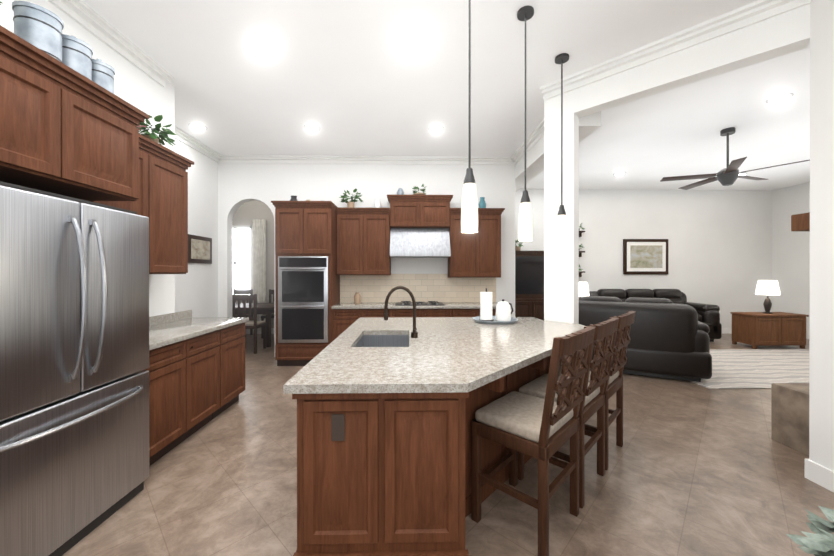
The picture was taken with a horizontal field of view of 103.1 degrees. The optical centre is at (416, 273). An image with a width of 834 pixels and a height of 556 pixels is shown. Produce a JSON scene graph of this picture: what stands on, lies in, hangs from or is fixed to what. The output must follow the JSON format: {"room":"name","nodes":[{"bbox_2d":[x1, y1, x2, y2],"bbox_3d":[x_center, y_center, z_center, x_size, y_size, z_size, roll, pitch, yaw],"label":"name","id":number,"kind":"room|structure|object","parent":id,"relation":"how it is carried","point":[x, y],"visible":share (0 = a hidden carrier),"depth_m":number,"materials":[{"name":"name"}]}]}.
{"room":"kitchen","nodes":[
{"label":"kitchen","id":0,"kind":"room"},
{"bbox_2d":[0,0,833,470],"bbox_3d":[1.664,-0.272,2.425,13.960,3.350,11.200,0,0,-1],"label":"wall","id":1,"kind":"structure","parent":0,"point":[728,250],"depth_m":5.54,"materials":[{"name":"paint"}]},
{"bbox_2d":[0,25,148,200],"bbox_3d":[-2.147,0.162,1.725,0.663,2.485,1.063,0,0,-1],"label":"upper cabinet","id":2,"kind":"object","parent":1,"relation":"attached to","point":[65,130],"visible":1,"depth_m":1.74,"materials":[{"name":"brown wood"}]},
{"bbox_2d":[12,1,63,61],"bbox_3d":[-2.003,-1.248,1.755,0.182,0.330,0.179,0,0,-1],"label":"canister","id":3,"kind":"object","parent":2,"relation":"on","point":[39,27],"visible":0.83,"depth_m":1.70,"materials":[{"name":"metal"}]},
{"bbox_2d":[62,34,92,79],"bbox_3d":[-2.007,-1.234,1.935,0.166,0.300,0.163,0,0,-1],"label":"canister","id":4,"kind":"object","parent":2,"relation":"on","point":[77,53],"visible":0.6,"depth_m":1.90,"materials":[{"name":"metal"}]},
{"bbox_2d":[92,58,114,93],"bbox_3d":[-2.010,-1.219,2.095,0.150,0.270,0.148,0,0,-1],"label":"canister","id":5,"kind":"object","parent":2,"relation":"on","point":[103,73],"visible":0.42,"depth_m":2.06,"materials":[{"name":"metal"}]},
{"bbox_2d":[48,0,173,86],"bbox_3d":[-2.390,-1.892,0.010,0.110,0.100,6.550,0,0,-1],"label":"crown molding","id":6,"kind":"structure","parent":1,"relation":"attached to","point":[87,17],"depth_m":2.66,"materials":[{"name":"paint"}]},
{"bbox_2d":[91,134,193,273],"bbox_3d":[-2.324,-0.539,2.708,0.353,1.085,0.998,0,0,-1],"label":"upper cabinet","id":7,"kind":"object","parent":1,"relation":"attached to","point":[161,202],"visible":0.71,"depth_m":2.85,"materials":[{"name":"brown wood"}]},
{"bbox_2d":[136,115,176,145],"bbox_3d":[-2.281,-1.223,2.848,0.295,0.272,0.552,0,0,-1],"label":"ivy","id":8,"kind":"object","parent":7,"relation":"on","point":[154,137],"visible":0.52,"depth_m":2.85,"materials":[{"name":"plant"}]},
{"bbox_2d":[149,310,191,325],"bbox_3d":[-2.496,0.445,2.945,0.015,0.085,1.486,0,0,-1],"label":"backsplash","id":9,"kind":"structure","parent":1,"relation":"attached to","point":[155,320],"depth_m":3.34,"materials":[{"name":"beige stone"}]},
{"bbox_2d":[175,126,223,162],"bbox_3d":[-3.244,-1.900,4.342,0.110,0.100,2.150,0,0,-1],"label":"crown molding","id":10,"kind":"structure","parent":1,"relation":"attached to","point":[182,136],"depth_m":4.90,"materials":[{"name":"paint"}]},
{"bbox_2d":[188,234,211,263],"bbox_3d":[-3.295,-0.366,5.034,0.031,0.410,0.570,0,0,-1],"label":"framed picture","id":11,"kind":"object","parent":1,"relation":"attached to","point":[199,249],"visible":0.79,"depth_m":4.99,"materials":[{"name":"brown wood"}]},
{"bbox_2d":[232,226,251,294],"bbox_3d":[-4.220,-0.256,7.684,0.820,1.720,0.028,0,0,-1],"label":"dining room window","id":12,"kind":"structure","parent":1,"relation":"in","point":[241,257],"depth_m":7.69,"materials":[{"name":"white glass"}]},
{"bbox_2d":[252,219,265,327],"bbox_3d":[-3.650,-0.006,7.668,0.307,2.500,0.070,0,0,-1],"label":"curtain","id":13,"kind":"object","parent":1,"relation":"hanging from","point":[259,257],"visible":0.73,"depth_m":7.64,"materials":[{"name":"beige fabric"}]},
{"bbox_2d":[246,328,273,333],"bbox_3d":[-3.471,1.329,7.711,3.600,0.130,0.015,0,0,-1],"label":"baseboard","id":14,"kind":"structure","parent":1,"relation":"attached to","point":[258,329],"depth_m":7.70,"materials":[{"name":"paint"}]},
{"bbox_2d":[336,207,390,274],"bbox_3d":[-0.859,-0.514,5.410,0.847,1.065,0.356,0,0,-1],"label":"upper cabinet","id":15,"kind":"object","parent":1,"relation":"attached to","point":[363,241],"visible":0.94,"depth_m":5.26,"materials":[{"name":"brown wood"}]},
{"bbox_2d":[220,154,515,164],"bbox_3d":[-0.824,-1.902,5.535,5.000,0.100,0.110,0,0,-1],"label":"crown molding","id":16,"kind":"structure","parent":1,"relation":"attached to","point":[289,159],"depth_m":5.53,"materials":[{"name":"paint"}]},
{"bbox_2d":[340,274,495,302],"bbox_3d":[0.025,0.243,5.605,2.640,0.490,0.010,0,0,-1],"label":"backsplash","id":17,"kind":"structure","parent":1,"relation":"attached to","point":[421,288],"depth_m":5.60,"materials":[{"name":"tile"}]},
{"bbox_2d":[387,195,452,257],"bbox_3d":[0.045,-0.759,5.357,1.046,0.975,0.500,0,0,-1],"label":"range hood","id":18,"kind":"object","parent":1,"relation":"attached to","point":[419,225],"visible":1,"depth_m":5.25,"materials":[{"name":"brown wood"}]},
{"bbox_2d":[448,208,504,276],"bbox_3d":[0.960,-0.494,5.449,0.873,1.105,0.356,0,0,-1],"label":"upper cabinet","id":19,"kind":"object","parent":1,"relation":"attached to","point":[478,254],"visible":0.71,"depth_m":5.30,"materials":[{"name":"brown wood"}]},
{"bbox_2d":[479,197,485,207],"bbox_3d":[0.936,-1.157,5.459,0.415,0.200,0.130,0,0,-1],"label":"vase","id":20,"kind":"object","parent":19,"relation":"on","point":[482,203],"visible":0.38,"depth_m":5.42,"materials":[{"name":"ceramic"}]},
{"bbox_2d":[512,119,543,163],"bbox_3d":[1.642,-1.900,4.622,0.110,0.100,1.800,0,0,-1],"label":"crown molding","id":21,"kind":"structure","parent":1,"relation":"attached to","point":[538,133],"depth_m":4.82,"materials":[{"name":"paint"}]},
{"bbox_2d":[579,223,584,276],"bbox_3d":[3.594,-0.545,7.565,0.420,1.238,0.284,0,0,-1],"label":"decor","id":22,"kind":"object","parent":1,"relation":"attached to","point":[580,253],"visible":0.29,"depth_m":7.54,"materials":[{"name":"brown wood"}]},
{"bbox_2d":[623,239,667,273],"bbox_3d":[5.307,-0.396,7.681,1.050,0.820,0.040,0,0,-1],"label":"framed picture","id":23,"kind":"object","parent":1,"relation":"attached to","point":[645,256],"visible":0.96,"depth_m":7.66,"materials":[{"name":"brown wood"}]},
{"bbox_2d":[540,0,810,100],"bbox_3d":[1.985,-1.897,2.860,1.378,0.100,1.378,0,0,-1],"label":"crown molding","id":24,"kind":"structure","parent":1,"relation":"attached to","point":[758,11],"depth_m":2.71,"materials":[{"name":"paint"}]},
{"bbox_2d":[722,328,731,333],"bbox_3d":[4.902,1.329,7.691,6.860,0.130,0.015,0,0,-1],"label":"baseboard","id":25,"kind":"structure","parent":1,"relation":"attached to","point":[724,330],"depth_m":7.73,"materials":[{"name":"paint"}]},
{"bbox_2d":[791,212,809,230],"bbox_3d":[4.108,-0.402,2.480,2.270,0.130,0.355,0,0,-1],"label":"mantel shelf","id":26,"kind":"object","parent":1,"relation":"attached to","point":[800,222],"visible":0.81,"depth_m":2.57,"materials":[{"name":"brown wood"}]},
{"bbox_2d":[804,459,833,482],"bbox_3d":[2.824,1.339,2.268,0.305,0.130,0.040,0,0,-1],"label":"baseboard","id":27,"kind":"structure","parent":1,"relation":"attached to","point":[820,475],"depth_m":2.21,"materials":[{"name":"paint"}]},
{"bbox_2d":[82,0,809,189],"bbox_3d":[1.292,-1.997,2.514,15.500,0.100,11.800,0,0,-1],"label":"ceiling","id":28,"kind":"structure","parent":0,"point":[353,77],"depth_m":3.41,"materials":[{"name":"paint"}]},
{"bbox_2d":[188,123,206,129],"bbox_3d":[-2.899,-1.944,4.385,0.210,0.009,0.210,0,0,-1],"label":"recessed light","id":29,"kind":"object","parent":28,"relation":"in","point":[196,126],"visible":1,"depth_m":4.36,"materials":[{"name":"white"}]},
{"bbox_2d":[250,36,276,53],"bbox_3d":[-1.305,-1.942,2.819,0.210,0.009,0.210,0,0,-1],"label":"recessed light","id":30,"kind":"object","parent":28,"relation":"in","point":[263,45],"visible":1,"depth_m":2.81,"materials":[{"name":"white"}]},
{"bbox_2d":[304,124,319,130],"bbox_3d":[-1.400,-1.944,4.417,0.210,0.009,0.210,0,0,-1],"label":"recessed light","id":31,"kind":"object","parent":28,"relation":"in","point":[310,127],"visible":1,"depth_m":4.39,"materials":[{"name":"white"}]},
{"bbox_2d":[429,125,443,132],"bbox_3d":[0.260,-1.944,4.452,0.210,0.009,0.210,0,0,-1],"label":"recessed light","id":32,"kind":"object","parent":28,"relation":"in","point":[436,128],"visible":1,"depth_m":4.43,"materials":[{"name":"white"}]},
{"bbox_2d":[461,0,477,232],"bbox_3d":[0.308,-1.095,1.944,0.120,1.702,0.120,0,0,-1],"label":"pendant light","id":33,"kind":"object","parent":28,"relation":"hanging from","point":[469,213],"visible":1,"depth_m":1.92,"materials":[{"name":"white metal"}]},
{"bbox_2d":[517,5,533,240],"bbox_3d":[0.806,-1.095,2.464,0.120,1.702,0.120,0,0,-1],"label":"pendant light","id":34,"kind":"object","parent":28,"relation":"hanging from","point":[525,227],"visible":1,"depth_m":2.44,"materials":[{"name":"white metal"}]},
{"bbox_2d":[555,53,568,246],"bbox_3d":[1.304,-1.096,2.984,0.120,1.702,0.120,0,0,-1],"label":"pendant light","id":35,"kind":"object","parent":28,"relation":"hanging from","point":[561,224],"visible":1,"depth_m":2.97,"materials":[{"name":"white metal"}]},
{"bbox_2d":[613,172,625,175],"bbox_3d":[3.958,-1.948,6.472,0.210,0.009,0.210,0,0,-1],"label":"recessed light","id":36,"kind":"object","parent":28,"relation":"in","point":[619,174],"visible":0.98,"depth_m":6.48,"materials":[{"name":"white"}]},
{"bbox_2d":[660,127,809,189],"bbox_3d":[4.202,-1.570,4.529,1.484,0.760,1.418,0,0,-1],"label":"ceiling fan","id":37,"kind":"object","parent":28,"relation":"hanging from","point":[728,175],"visible":0.94,"depth_m":4.47,"materials":[{"name":"black metal"}]},
{"bbox_2d":[766,93,793,103],"bbox_3d":[4.018,-1.943,3.673,0.210,0.009,0.210,0,0,-1],"label":"recessed light","id":38,"kind":"object","parent":28,"relation":"in","point":[780,98],"visible":1,"depth_m":3.66,"materials":[{"name":"white"}]},
{"bbox_2d":[62,334,833,555],"bbox_3d":[1.292,1.453,2.520,15.500,0.100,11.800,0,0,-1],"label":"floor","id":39,"kind":"structure","parent":0,"point":[694,469],"depth_m":2.15,"materials":[{"name":"tile"}]},
{"bbox_2d":[0,181,148,555],"bbox_3d":[-2.055,0.500,1.716,0.783,1.810,0.910,0,0,-1],"label":"refrigerator","id":40,"kind":"object","parent":39,"relation":"on","point":[74,374],"visible":1,"depth_m":1.65,"materials":[{"name":"silver metal"}]},
{"bbox_2d":[144,342,187,465],"bbox_3d":[-2.178,0.968,2.458,0.600,0.870,0.485,0,0,-1],"label":"base cabinet","id":41,"kind":"object","parent":39,"relation":"on","point":[168,366],"depth_m":2.51,"materials":[{"name":"brown wood"}]},
{"bbox_2d":[149,318,247,349],"bbox_3d":[-2.181,0.508,2.952,0.645,0.040,1.486,0,0,-1],"label":"countertop","id":42,"kind":"structure","parent":41,"relation":"on","point":[167,333],"depth_m":2.95,"materials":[{"name":"beige stone"}]},
{"bbox_2d":[188,330,223,436],"bbox_3d":[-2.189,0.968,2.944,0.600,0.870,0.487,0,0,-1],"label":"base cabinet","id":43,"kind":"object","parent":39,"relation":"on","point":[196,369],"depth_m":2.96,"materials":[{"name":"brown wood"}]},
{"bbox_2d":[224,322,244,410],"bbox_3d":[-2.199,0.967,3.431,0.600,0.870,0.488,0,0,-1],"label":"base cabinet","id":44,"kind":"object","parent":39,"relation":"on","point":[234,338],"depth_m":3.45,"materials":[{"name":"brown wood"}]},
{"bbox_2d":[233,289,252,334],"bbox_3d":[-3.963,0.875,7.367,0.440,1.040,0.440,0,0,-1],"label":"dining chair","id":45,"kind":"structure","parent":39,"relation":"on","point":[242,292],"depth_m":7.54,"materials":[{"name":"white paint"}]},
{"bbox_2d":[232,294,266,353],"bbox_3d":[-3.034,0.877,6.007,0.440,1.040,0.440,0,0,-1],"label":"dining chair","id":46,"kind":"object","parent":39,"relation":"on","point":[255,324],"visible":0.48,"depth_m":5.81,"materials":[{"name":"brown wood"}]},
{"bbox_2d":[235,303,273,346],"bbox_3d":[-3.549,1.015,6.716,1.600,0.762,1.000,0,0,-1],"label":"dining table","id":47,"kind":"object","parent":39,"relation":"on","point":[267,309],"visible":0.29,"depth_m":6.30,"materials":[{"name":"brown wood"}]},
{"bbox_2d":[261,289,273,337],"bbox_3d":[-3.164,0.875,7.385,0.440,1.040,0.440,0,0,-1],"label":"dining chair","id":48,"kind":"object","parent":39,"relation":"on","point":[263,316],"visible":0.23,"depth_m":7.18,"materials":[{"name":"brown wood"}]},
{"bbox_2d":[271,201,339,365],"bbox_3d":[-1.731,0.156,5.221,0.888,2.485,0.655,0,0,-1],"label":"tall cabinet","id":49,"kind":"object","parent":39,"relation":"on","point":[307,277],"visible":0.85,"depth_m":4.95,"materials":[{"name":"brown wood"}]},
{"bbox_2d":[332,309,358,340],"bbox_3d":[-1.072,0.963,5.269,0.423,0.870,0.600,0,0,-1],"label":"base cabinet","id":50,"kind":"object","parent":39,"relation":"on","point":[345,316],"depth_m":4.97,"materials":[{"name":"brown wood"}]},
{"bbox_2d":[331,302,497,308],"bbox_3d":[0.045,0.504,5.283,2.656,0.041,0.642,0,0,-1],"label":"countertop","id":51,"kind":"structure","parent":50,"relation":"on","point":[369,305],"depth_m":4.98,"materials":[{"name":"beige stone"}]},
{"bbox_2d":[354,292,360,303],"bbox_3d":[-0.970,0.392,5.390,0.110,0.180,0.110,0,0,-1],"label":"jar","id":52,"kind":"object","parent":51,"relation":"on","point":[357,298],"visible":1,"depth_m":5.36,"materials":[{"name":"ceramic"}]},
{"bbox_2d":[395,301,446,304],"bbox_3d":[0.043,0.464,5.292,0.760,0.037,0.480,0,0,-1],"label":"cooktop","id":53,"kind":"object","parent":51,"relation":"in","point":[402,302],"depth_m":5.16,"materials":[{"name":"metal"}]},
{"bbox_2d":[359,309,390,317],"bbox_3d":[-0.648,0.963,5.278,0.425,0.870,0.600,0,0,-1],"label":"base cabinet","id":54,"kind":"object","parent":39,"relation":"on","point":[362,312],"depth_m":4.99,"materials":[{"name":"brown wood"}]},
{"bbox_2d":[391,309,422,316],"bbox_3d":[-0.195,0.963,5.288,0.480,0.870,0.600,0,0,-1],"label":"base cabinet","id":55,"kind":"object","parent":39,"relation":"on","point":[394,312],"depth_m":4.99,"materials":[{"name":"brown wood"}]},
{"bbox_2d":[287,393,531,555],"bbox_3d":[0.365,0.969,2.620,1.914,0.868,2.178,0,0,-1],"label":"kitchen island","id":56,"kind":"object","parent":39,"relation":"on","point":[388,409],"depth_m":1.53,"materials":[{"name":"wood"}]},
{"bbox_2d":[283,317,584,392],"bbox_3d":[0.492,0.513,2.626,2.226,0.040,2.250,0,0,-1],"label":"island countertop","id":57,"kind":"structure","parent":56,"relation":"on","point":[373,354],"depth_m":2.05,"materials":[{"name":"beige stone"}]},
{"bbox_2d":[384,286,417,337],"bbox_3d":[-0.123,0.292,2.535,0.264,0.400,0.121,0,0,-1],"label":"faucet","id":58,"kind":"object","parent":57,"relation":"on","point":[414,333],"visible":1,"depth_m":2.56,"materials":[{"name":"brown metal"}]},
{"bbox_2d":[473,316,517,324],"bbox_3d":[0.803,0.476,3.408,0.460,0.030,0.460,0,0,-1],"label":"tray","id":59,"kind":"object","parent":57,"relation":"on","point":[495,321],"visible":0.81,"depth_m":3.27,"materials":[{"name":"metal"}]},
{"bbox_2d":[479,288,493,320],"bbox_3d":[0.713,0.314,3.406,0.150,0.332,0.150,0,0,-1],"label":"paper towel","id":60,"kind":"object","parent":59,"relation":"on","point":[486,306],"visible":0.98,"depth_m":3.35,"materials":[{"name":"white paper"}]},
{"bbox_2d":[495,299,512,320],"bbox_3d":[0.905,0.372,3.430,0.187,0.215,0.158,0,0,-1],"label":"kettle","id":61,"kind":"object","parent":59,"relation":"on","point":[503,312],"visible":1,"depth_m":3.37,"materials":[{"name":"white ceramic"}]},
{"bbox_2d":[423,309,454,316],"bbox_3d":[0.284,0.963,5.298,0.480,0.870,0.600,0,0,-1],"label":"base cabinet","id":62,"kind":"object","parent":39,"relation":"on","point":[426,312],"depth_m":5.00,"materials":[{"name":"brown wood"}]},
{"bbox_2d":[455,309,478,316],"bbox_3d":[0.732,0.963,5.308,0.415,0.870,0.600,0,0,-1],"label":"base cabinet","id":63,"kind":"object","parent":39,"relation":"on","point":[458,312],"depth_m":5.01,"materials":[{"name":"brown wood"}]},
{"bbox_2d":[479,309,495,315],"bbox_3d":[1.146,0.963,5.317,0.413,0.870,0.600,0,0,-1],"label":"base cabinet","id":64,"kind":"object","parent":39,"relation":"on","point":[493,310],"depth_m":5.02,"materials":[{"name":"brown wood"}]},
{"bbox_2d":[515,251,543,319],"bbox_3d":[2.463,0.445,7.375,0.990,1.900,0.500,0,0,-1],"label":"hutch","id":65,"kind":"object","parent":39,"relation":"on","point":[529,283],"visible":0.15,"depth_m":7.24,"materials":[{"name":"brown wood"}]},
{"bbox_2d":[515,240,522,250],"bbox_3d":[2.229,-0.661,7.356,0.363,0.310,0.416,0,0,-1],"label":"potted plant","id":66,"kind":"object","parent":65,"relation":"on","point":[517,248],"visible":0.54,"depth_m":7.30,"materials":[{"name":"plant"}]},
{"bbox_2d":[471,326,595,555],"bbox_3d":[0.671,0.847,1.877,0.542,1.116,0.480,0,0,44],"label":"bar stool","id":67,"kind":"object","parent":39,"relation":"on","point":[543,431],"visible":1,"depth_m":1.76,"materials":[{"name":"brown wood"}]},
{"bbox_2d":[518,317,618,507],"bbox_3d":[1.038,0.846,2.259,0.542,1.116,0.480,0,0,44],"label":"bar stool","id":68,"kind":"object","parent":39,"relation":"on","point":[592,403],"visible":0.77,"depth_m":2.12,"materials":[{"name":"brown wood"}]},
{"bbox_2d":[558,311,635,469],"bbox_3d":[1.405,0.845,2.642,0.542,1.116,0.480,0,0,44],"label":"bar stool","id":69,"kind":"object","parent":39,"relation":"on","point":[614,383],"visible":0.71,"depth_m":2.48,"materials":[{"name":"brown wood"}]},
{"bbox_2d":[579,296,711,381],"bbox_3d":[3.070,0.861,4.958,1.870,1.050,0.980,0,0,27],"label":"sofa","id":70,"kind":"object","parent":39,"relation":"on","point":[669,338],"visible":0.52,"depth_m":4.37,"materials":[{"name":"leather"}]},
{"bbox_2d":[589,289,721,341],"bbox_3d":[4.894,0.857,7.117,2.520,1.050,0.980,0,0,-1],"label":"sofa","id":71,"kind":"object","parent":39,"relation":"on","point":[709,315],"visible":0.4,"depth_m":7.17,"materials":[{"name":"leather"}]},
{"bbox_2d":[690,349,808,388],"bbox_3d":[5.413,1.392,5.059,3.750,0.011,2.000,0,0,-1],"label":"rug","id":72,"kind":"object","parent":39,"relation":"on","point":[749,368],"visible":0.5,"depth_m":4.86,"materials":[{"name":"beige fabric"}]},
{"bbox_2d":[730,312,808,348],"bbox_3d":[6.770,1.079,6.388,1.020,0.635,0.480,0,0,-1],"label":"sideboard","id":73,"kind":"object","parent":39,"relation":"on","point":[754,329],"visible":0.98,"depth_m":6.17,"materials":[{"name":"brown wood"}]},
{"bbox_2d":[755,280,780,313],"bbox_3d":[6.760,0.446,6.387,0.340,0.630,0.340,0,0,-1],"label":"table lamp","id":74,"kind":"object","parent":73,"relation":"on","point":[766,287],"visible":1,"depth_m":6.33,"materials":[{"name":"white fabric"}]},
{"bbox_2d":[771,383,808,455],"bbox_3d":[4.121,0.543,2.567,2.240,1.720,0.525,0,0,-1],"label":"hearth","id":75,"kind":"object","parent":39,"relation":"on","point":[789,415],"visible":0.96,"depth_m":2.67,"materials":[{"name":"stone"}]},
{"bbox_3d":[3.225,1.096,6.562,0.500,0.600,0.500,0,0,-1],"label":"end table","id":76,"kind":"object","parent":39,"relation":"on","visible":0},
{"bbox_2d":[579,282,588,298],"bbox_3d":[3.225,0.480,6.561,0.340,0.630,0.340,0,0,-1],"label":"table lamp","id":77,"kind":"object","parent":76,"relation":"on","point":[583,289],"visible":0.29,"depth_m":6.42,"materials":[{"name":"white fabric"}]},
{"bbox_3d":[1.418,1.241,0.822,0.480,0.330,0.480,0,0,-1],"label":"plant stand","id":78,"kind":"object","parent":39,"relation":"on","visible":0},
{"bbox_2d":[786,506,833,555],"bbox_3d":[1.408,0.841,0.835,0.657,0.466,0.667,0,0,-1],"label":"potted plant","id":79,"kind":"object","parent":78,"relation":"on","point":[818,543],"visible":1,"depth_m":1.05,"materials":[{"name":"green plant"}]}
]}

